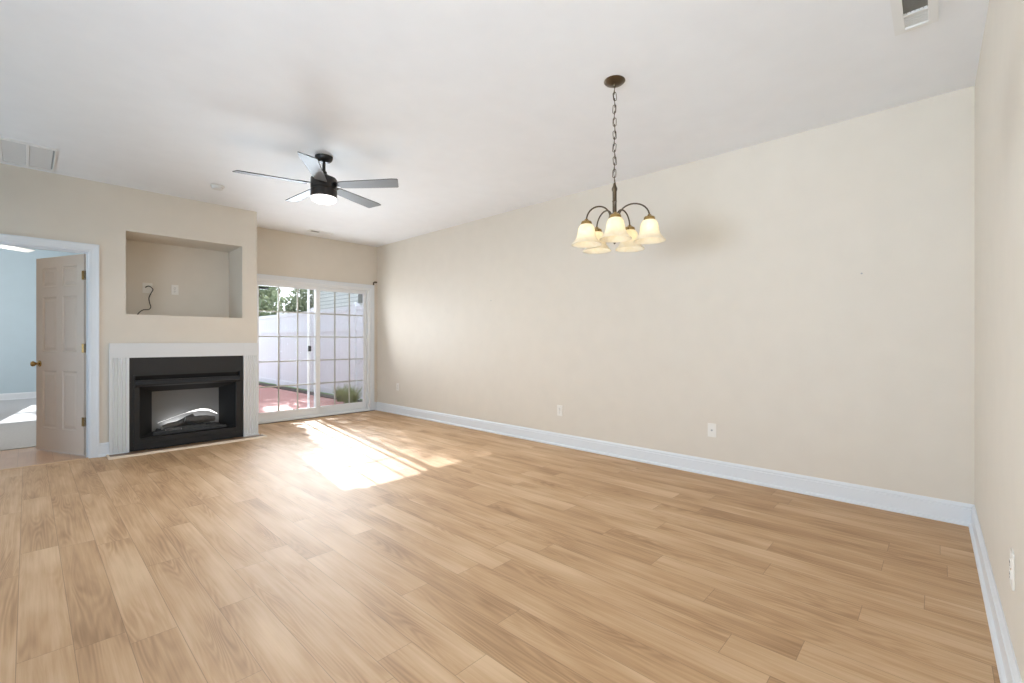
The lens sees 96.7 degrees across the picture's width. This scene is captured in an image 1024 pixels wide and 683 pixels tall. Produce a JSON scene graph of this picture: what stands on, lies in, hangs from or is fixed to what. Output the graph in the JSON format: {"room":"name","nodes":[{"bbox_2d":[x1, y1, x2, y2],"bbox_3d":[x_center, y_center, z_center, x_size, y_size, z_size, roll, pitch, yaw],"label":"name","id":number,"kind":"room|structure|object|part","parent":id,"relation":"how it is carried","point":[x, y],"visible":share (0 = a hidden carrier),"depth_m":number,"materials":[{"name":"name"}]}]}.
{"room":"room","nodes":[
{"label":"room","id":0,"kind":"room"},
{"bbox_2d":[0,247,80,393],"bbox_3d":[-10.486,-0.450,8.372,0.150,3.400,5.850,0,0,43],"label":"wall","id":1,"kind":"structure","parent":0,"point":[17,268],"depth_m":9.02,"materials":[{"name":"blue paint"}]},
{"bbox_2d":[0,392,35,399],"bbox_3d":[-10.421,1.082,8.311,0.028,0.136,5.850,0,0,43],"label":"baseboard","id":2,"kind":"structure","parent":1,"relation":"attached to","point":[24,395],"depth_m":9.00,"materials":[{"name":"white paint"}]},
{"bbox_2d":[0,163,256,451],"bbox_3d":[-5.504,-0.170,3.748,0.944,2.840,5.929,0,0,43],"label":"wall","id":3,"kind":"structure","parent":0,"point":[33,203],"depth_m":4.66,"materials":[{"name":"beige paint"}]},
{"bbox_2d":[0,233,98,457],"bbox_3d":[-4.487,0.095,4.219,0.144,2.111,0.971,0,0,43],"label":"door frame","id":4,"kind":"structure","parent":3,"relation":"attached to","point":[93,249],"depth_m":4.49,"materials":[{"name":"white paint"}]},
{"bbox_2d":[30,254,85,455],"bbox_3d":[-4.639,0.132,4.691,0.827,2.012,0.177,0,0,20],"label":"door","id":5,"kind":"structure","parent":3,"relation":"in","point":[60,363],"depth_m":4.67,"materials":[{"name":"paint"}]},
{"bbox_3d":[-4.970,0.233,4.811,0.066,0.066,0.177,0,0,20],"label":"knob","id":6,"kind":"part","parent":5,"relation":"part of","materials":[{"name":"gold metal"}]},
{"bbox_2d":[99,442,108,456],"bbox_3d":[-4.082,1.082,4.553,0.028,0.136,0.080,0,0,43],"label":"baseboard","id":7,"kind":"structure","parent":3,"relation":"attached to","point":[103,447],"depth_m":4.55,"materials":[{"name":"white paint"}]},
{"bbox_2d":[109,343,257,454],"bbox_3d":[-3.582,0.584,5.076,0.037,1.132,1.370,0,0,43],"label":"fireplace surround","id":8,"kind":"object","parent":3,"relation":"attached to","point":[119,353],"visible":0.99,"depth_m":4.85,"materials":[{"name":"paint"}]},
{"bbox_2d":[129,356,242,451],"bbox_3d":[-3.711,0.653,5.193,0.432,0.969,1.052,0,0,43],"label":"fireplace insert","id":9,"kind":"object","parent":3,"relation":"in","point":[174,401],"visible":1,"depth_m":5.16,"materials":[{"name":"black metal"}]},
{"bbox_3d":[-3.836,0.785,5.365,0.014,0.460,0.670,0,0,43],"label":"panel","id":10,"kind":"part","parent":9,"relation":"part of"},
{"bbox_3d":[-3.580,1.097,5.070,0.008,0.065,0.972,0,0,43],"label":"panel","id":11,"kind":"part","parent":9,"relation":"part of","materials":[{"name":"black metal"}]},
{"bbox_3d":[-3.565,0.443,5.061,0.038,0.070,0.965,0,0,43],"label":"hood rail","id":12,"kind":"part","parent":9,"relation":"part of","materials":[{"name":"black metal"}]},
{"bbox_2d":[164,409,215,420],"bbox_3d":[-3.817,0.865,5.372,0.022,0.122,0.587,0,0,43],"label":"logs","id":13,"kind":"object","parent":9,"relation":"attached to","point":[169,414],"depth_m":5.33},
{"bbox_2d":[126,233,238,317],"bbox_3d":[-3.857,-0.712,5.312,0.444,0.900,1.115,0,0,43],"label":"wall","id":14,"kind":"structure","parent":0,"point":[206,275],"depth_m":5.46,"materials":[{"name":"beige paint"}]},
{"bbox_2d":[137,286,152,314],"bbox_3d":[-4.125,-0.460,5.061,0.081,0.357,0.344,0,0,-13],"label":"power cord","id":15,"kind":"object","parent":14,"relation":"hanging from","point":[146,286],"visible":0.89,"depth_m":5.21,"materials":[{"name":"black rubber"}]},
{"bbox_2d":[142,283,151,292],"bbox_3d":[-4.190,-0.615,5.231,0.010,0.117,0.092,0,0,43],"label":"wall outlet","id":16,"kind":"object","parent":14,"relation":"attached to","point":[147,289],"visible":1,"depth_m":5.22,"materials":[{"name":"plastic"}]},
{"bbox_2d":[171,285,178,294],"bbox_3d":[-4.013,-0.615,5.419,0.009,0.117,0.070,0,0,43],"label":"wall outlet","id":17,"kind":"object","parent":14,"relation":"attached to","point":[174,288],"visible":1,"depth_m":5.42,"materials":[{"name":"plastic"}]},
{"bbox_2d":[257,227,376,402],"bbox_3d":[-3.045,-0.145,6.947,0.150,2.890,2.101,0,0,43],"label":"wall","id":18,"kind":"structure","parent":0,"point":[279,253],"depth_m":6.91,"materials":[{"name":"beige paint"}]},
{"bbox_2d":[257,274,373,409],"bbox_3d":[-2.969,0.105,6.903,0.020,2.090,1.940,0,0,43],"label":"door frame","id":19,"kind":"structure","parent":18,"relation":"attached to","point":[262,276],"depth_m":7.38,"materials":[{"name":"white paint"}]},
{"bbox_2d":[257,278,374,424],"bbox_3d":[-3.016,0.133,6.948,0.200,2.035,1.930,0,0,43],"label":"door","id":20,"kind":"structure","parent":18,"relation":"in","point":[317,411],"depth_m":6.97,"materials":[{"name":"white plastic"}]},
{"bbox_3d":[-3.277,0.131,6.646,0.036,1.946,0.941,0,0,43],"label":"sliding panel","id":21,"kind":"part","parent":20,"relation":"part of","materials":[{"name":"glass"}]},
{"bbox_3d":[-2.790,0.130,7.273,0.014,1.940,0.948,0,0,43],"label":"screen frame","id":22,"kind":"part","parent":20,"relation":"part of","materials":[{"name":"white plastic"}]},
{"bbox_3d":[-3.020,1.127,6.951,0.190,0.045,1.740,0,0,43],"label":"sill","id":23,"kind":"part","parent":20,"relation":"part of","materials":[{"name":"white plastic"}]},
{"bbox_3d":[-2.734,0.131,7.285,0.036,1.946,0.858,0,0,43],"label":"fixed panel","id":24,"kind":"part","parent":20,"relation":"part of","materials":[{"name":"glass"}]},
{"bbox_2d":[0,0,988,246],"bbox_3d":[-4.872,-1.930,4.541,13.880,0.680,8.350,0,0,43],"label":"ceiling","id":25,"kind":"structure","parent":0,"point":[477,109],"depth_m":2.81,"materials":[{"name":"paint"}]},
{"bbox_2d":[0,245,34,251],"bbox_3d":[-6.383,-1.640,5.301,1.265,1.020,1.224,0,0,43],"label":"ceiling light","id":26,"kind":"object","parent":25,"relation":"hanging from","point":[1,246],"visible":0.44,"depth_m":5.82,"materials":[{"name":"white plastic"}]},
{"bbox_2d":[0,137,56,171],"bbox_3d":[-4.229,-1.583,3.757,0.690,0.013,0.650,0,0,43],"label":"ceiling vent","id":27,"kind":"object","parent":25,"relation":"in","point":[12,151],"visible":1,"depth_m":3.85,"materials":[{"name":"white metal"}]},
{"bbox_2d":[210,184,224,190],"bbox_3d":[-3.009,-1.571,4.650,0.128,0.037,0.128,0,0,43],"label":"smoke detector","id":28,"kind":"object","parent":25,"relation":"attached to","point":[218,187],"visible":1,"depth_m":4.62,"materials":[{"name":"white plastic"}]},
{"bbox_2d":[232,152,398,207],"bbox_3d":[-1.652,-1.391,3.962,1.241,0.398,1.283,0,0,43],"label":"ceiling fan","id":29,"kind":"object","parent":25,"relation":"hanging from","point":[323,189],"visible":1,"depth_m":3.86,"materials":[{"name":"black metal"}]},
{"bbox_3d":[-1.970,-1.343,3.721,0.537,0.031,0.132,0,0,-32],"label":"fan blade","id":30,"kind":"part","parent":29,"relation":"part of","materials":[{"name":"silver metal"}]},
{"bbox_3d":[-1.926,-1.343,4.182,0.540,0.031,0.132,0,0,43],"label":"fan blade","id":31,"kind":"part","parent":29,"relation":"part of","materials":[{"name":"silver metal"}]},
{"bbox_3d":[-1.539,-1.343,3.525,0.132,0.031,0.537,0,0,-14],"label":"fan blade","id":32,"kind":"part","parent":29,"relation":"part of","materials":[{"name":"silver metal"}]},
{"bbox_3d":[-1.453,-1.343,4.285,0.132,0.031,0.537,0,0,22],"label":"fan blade","id":33,"kind":"part","parent":29,"relation":"part of","materials":[{"name":"silver metal"}]},
{"bbox_3d":[-1.220,-1.343,3.873,0.537,0.031,0.132,0,0,4],"label":"fan blade","id":34,"kind":"part","parent":29,"relation":"part of","materials":[{"name":"silver metal"}]},
{"bbox_2d":[307,229,333,234],"bbox_3d":[-2.779,-1.586,6.609,0.124,0.008,0.340,0,0,43],"label":"ceiling vent","id":35,"kind":"object","parent":25,"relation":"in","point":[310,230],"visible":1,"depth_m":6.61,"materials":[{"name":"white metal"}]},
{"bbox_2d":[571,75,665,253],"bbox_3d":[0.611,-1.089,2.796,0.510,1.002,0.532,0,0,-12],"label":"chandelier","id":36,"kind":"object","parent":25,"relation":"hanging from","point":[590,238],"visible":1,"depth_m":2.73,"materials":[{"name":"white glass"}]},
{"bbox_3d":[0.452,-0.650,2.765,0.186,0.124,0.187,0,0,43],"label":"lamp shade","id":37,"kind":"part","parent":36,"relation":"part of","materials":[{"name":"white glass"}]},
{"bbox_3d":[0.552,-0.650,2.961,0.186,0.124,0.187,0,0,43],"label":"lamp shade","id":38,"kind":"part","parent":36,"relation":"part of","materials":[{"name":"white glass"}]},
{"bbox_3d":[0.525,-0.776,2.770,0.156,0.102,0.009,0,0,-4],"label":"arm","id":39,"kind":"part","parent":36,"relation":"part of","materials":[{"name":"brown metal"}]},
{"bbox_3d":[0.584,-0.776,2.882,0.009,0.102,0.180,0,0,-22],"label":"arm","id":40,"kind":"part","parent":36,"relation":"part of","materials":[{"name":"brown metal"}]},
{"bbox_3d":[0.626,-1.260,2.777,0.015,0.591,0.015,0,0,43],"label":"supply cord","id":41,"kind":"part","parent":36,"relation":"part of","materials":[{"name":"brown metal"}]},
{"bbox_3d":[0.594,-0.650,2.615,0.184,0.124,0.188,0,0,43],"label":"lamp shade","id":42,"kind":"part","parent":36,"relation":"part of","materials":[{"name":"white glass"}]},
{"bbox_3d":[0.699,-0.776,2.853,0.009,0.102,0.164,0,0,44],"label":"arm","id":43,"kind":"part","parent":36,"relation":"part of","materials":[{"name":"brown metal"}]},
{"bbox_3d":[0.752,-0.650,2.908,0.183,0.124,0.189,0,0,43],"label":"lamp shade","id":44,"kind":"part","parent":36,"relation":"part of","materials":[{"name":"white glass"}]},
{"bbox_3d":[0.727,-0.776,2.712,0.194,0.102,0.009,0,0,33],"label":"arm","id":45,"kind":"part","parent":36,"relation":"part of","materials":[{"name":"brown metal"}]},
{"bbox_3d":[0.804,-0.650,2.662,0.186,0.124,0.187,0,0,43],"label":"lamp shade","id":46,"kind":"part","parent":36,"relation":"part of","materials":[{"name":"white glass"}]},
{"bbox_2d":[890,0,938,35],"bbox_3d":[1.916,-1.583,2.165,0.164,0.014,0.356,0,0,43],"label":"ceiling vent","id":47,"kind":"object","parent":25,"relation":"in","point":[907,15],"visible":1,"depth_m":2.20,"materials":[{"name":"white metal"}]},
{"bbox_2d":[0,398,999,682],"bbox_3d":[-4.790,1.197,4.519,13.730,0.106,8.230,0,0,43],"label":"floor","id":48,"kind":"structure","parent":0,"point":[376,546],"depth_m":2.29,"materials":[{"name":"brown wood"}]},
{"bbox_2d":[0,457,87,470],"bbox_3d":[-4.455,1.146,4.189,0.042,0.008,0.813,0,0,43],"label":"threshold","id":49,"kind":"object","parent":48,"relation":"on","point":[86,457],"visible":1,"depth_m":4.26,"materials":[{"name":"brown wood"}]},
{"bbox_2d":[106,434,267,459],"bbox_3d":[-3.492,1.140,5.004,0.186,0.020,1.439,0,0,43],"label":"hearth","id":50,"kind":"object","parent":48,"relation":"on","point":[166,449],"visible":1,"depth_m":4.89,"materials":[{"name":"brown wood"}]},
{"bbox_2d":[377,86,974,504],"bbox_3d":[0.332,-0.170,5.299,7.330,2.840,0.120,0,0,43],"label":"wall","id":51,"kind":"structure","parent":0,"point":[756,317],"depth_m":3.71,"materials":[{"name":"beige paint"}]},
{"bbox_2d":[557,405,561,415],"bbox_3d":[0.527,0.762,5.027,0.070,0.117,0.009,0,0,43],"label":"wall outlet","id":52,"kind":"object","parent":51,"relation":"attached to","point":[559,407],"visible":1,"depth_m":5.02,"materials":[{"name":"plastic"}]},
{"bbox_2d":[376,402,973,526],"bbox_3d":[0.292,1.082,5.234,7.060,0.136,0.028,0,0,43],"label":"baseboard","id":53,"kind":"structure","parent":51,"relation":"attached to","point":[943,510],"depth_m":3.75,"materials":[{"name":"white paint"}]},
{"bbox_2d":[708,423,715,436],"bbox_3d":[1.714,0.762,3.907,0.070,0.117,0.018,0,0,43],"label":"wall outlet","id":54,"kind":"object","parent":51,"relation":"attached to","point":[711,427],"visible":1,"depth_m":3.91,"materials":[{"name":"plastic"}]},
{"bbox_2d":[975,0,1023,682],"bbox_3d":[0.151,-0.170,-0.190,0.160,2.840,8.130,0,0,43],"label":"wall","id":55,"kind":"structure","parent":0,"point":[999,83],"depth_m":1.73,"materials":[{"name":"beige paint"}]},
{"bbox_2d":[969,505,1021,682],"bbox_3d":[1.561,1.082,1.421,0.028,0.136,3.810,0,0,43],"label":"baseboard","id":56,"kind":"structure","parent":55,"relation":"attached to","point":[1007,666],"depth_m":1.80,"materials":[{"name":"white paint"}]},
{"bbox_2d":[1009,548,1014,590],"bbox_3d":[1.646,0.750,1.500,0.009,0.117,0.070,0,0,43],"label":"wall outlet","id":57,"kind":"object","parent":55,"relation":"attached to","point":[1012,556],"visible":1,"depth_m":1.48,"materials":[{"name":"plastic"}]},
{"label":"outside","id":58,"kind":"structure","parent":0,"visible":0},
{"bbox_2d":[259,381,362,401],"bbox_3d":[-14.579,1.430,13.691,80.000,0.240,80.000,0,0,43],"label":"ground","id":59,"kind":"structure","parent":58,"point":[259,381],"depth_m":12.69,"materials":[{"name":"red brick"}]},
{"bbox_2d":[259,286,279,315],"bbox_3d":[-8.955,-2.737,16.162,2.134,8.155,2.224,0,0,43],"label":"tree","id":60,"kind":"object","parent":59,"relation":"on","point":[270,294],"visible":0.07,"depth_m":16.15,"materials":[{"name":"green plant"}]},
{"bbox_2d":[260,286,284,315],"bbox_3d":[-13.941,-2.053,23.865,2.988,6.786,3.755,0,0,43],"label":"tree","id":61,"kind":"object","parent":59,"relation":"on","point":[281,301],"visible":0.05,"depth_m":24.37,"materials":[{"name":"green plant"}]},
{"bbox_2d":[276,288,313,314],"bbox_3d":[-8.515,-1.200,19.613,2.659,5.066,3.376,0,0,43],"label":"tree","id":62,"kind":"object","parent":59,"relation":"on","point":[302,304],"visible":0.14,"depth_m":18.63,"materials":[{"name":"green plant"}]},
{"bbox_2d":[259,303,362,399],"bbox_3d":[-6.619,0.225,12.965,13.340,2.150,0.140,0,0,43],"label":"privacy fence","id":63,"kind":"object","parent":59,"relation":"on","point":[268,325],"visible":0.34,"depth_m":11.82,"materials":[{"name":"white plastic"}]},
{"bbox_3d":[-7.421,0.230,13.718,2.100,2.000,0.064,0,0,43],"label":"fence panel","id":64,"kind":"part","parent":63,"relation":"part of","materials":[{"name":"white plastic"}]},
{"bbox_3d":[-6.619,0.225,12.965,0.140,2.150,0.140,0,0,43],"label":"fence post","id":65,"kind":"part","parent":63,"relation":"part of","materials":[{"name":"white plastic"}]},
{"bbox_3d":[-5.817,0.230,12.212,2.100,2.000,0.064,0,0,43],"label":"fence panel","id":66,"kind":"part","parent":63,"relation":"part of","materials":[{"name":"white plastic"}]},
{"bbox_3d":[-5.015,0.225,11.459,0.140,2.150,0.140,0,0,43],"label":"fence post","id":67,"kind":"part","parent":63,"relation":"part of","materials":[{"name":"white plastic"}]},
{"bbox_3d":[-4.213,0.230,10.706,2.100,2.000,0.064,0,0,43],"label":"fence panel","id":68,"kind":"part","parent":63,"relation":"part of","materials":[{"name":"white plastic"}]},
{"bbox_3d":[-3.411,0.225,9.953,0.140,2.150,0.140,0,0,43],"label":"fence post","id":69,"kind":"part","parent":63,"relation":"part of","materials":[{"name":"white plastic"}]},
{"bbox_3d":[-2.610,0.230,9.200,2.100,2.000,0.064,0,0,43],"label":"fence panel","id":70,"kind":"part","parent":63,"relation":"part of","materials":[{"name":"white plastic"}]},
{"bbox_2d":[320,291,362,309],"bbox_3d":[-1.051,-1.470,16.557,9.800,5.600,8.600,0,0,43],"label":"neighbor house","id":71,"kind":"structure","parent":59,"relation":"on","point":[345,303],"depth_m":15.39,"materials":[{"name":"grey"}]},
{"bbox_2d":[358,294,362,302],"bbox_3d":[-4.804,-1.370,14.423,0.250,0.300,0.050,0,0,43],"label":"wall vent","id":72,"kind":"object","parent":71,"relation":"attached to","point":[360,300],"depth_m":14.37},
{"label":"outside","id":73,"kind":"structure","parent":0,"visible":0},
{"bbox_2d":[259,385,343,412],"bbox_3d":[-8.336,1.360,12.348,14.940,0.180,2.650,0,0,43],"label":"ground","id":74,"kind":"structure","parent":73,"point":[268,397],"depth_m":9.80,"materials":[{"name":"red brick"}]},
{"bbox_2d":[329,380,362,403],"bbox_3d":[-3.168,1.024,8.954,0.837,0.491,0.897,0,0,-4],"label":"ornamental grass","id":75,"kind":"object","parent":74,"relation":"on","point":[356,397],"depth_m":8.85,"materials":[{"name":"green plant"}]}
]}

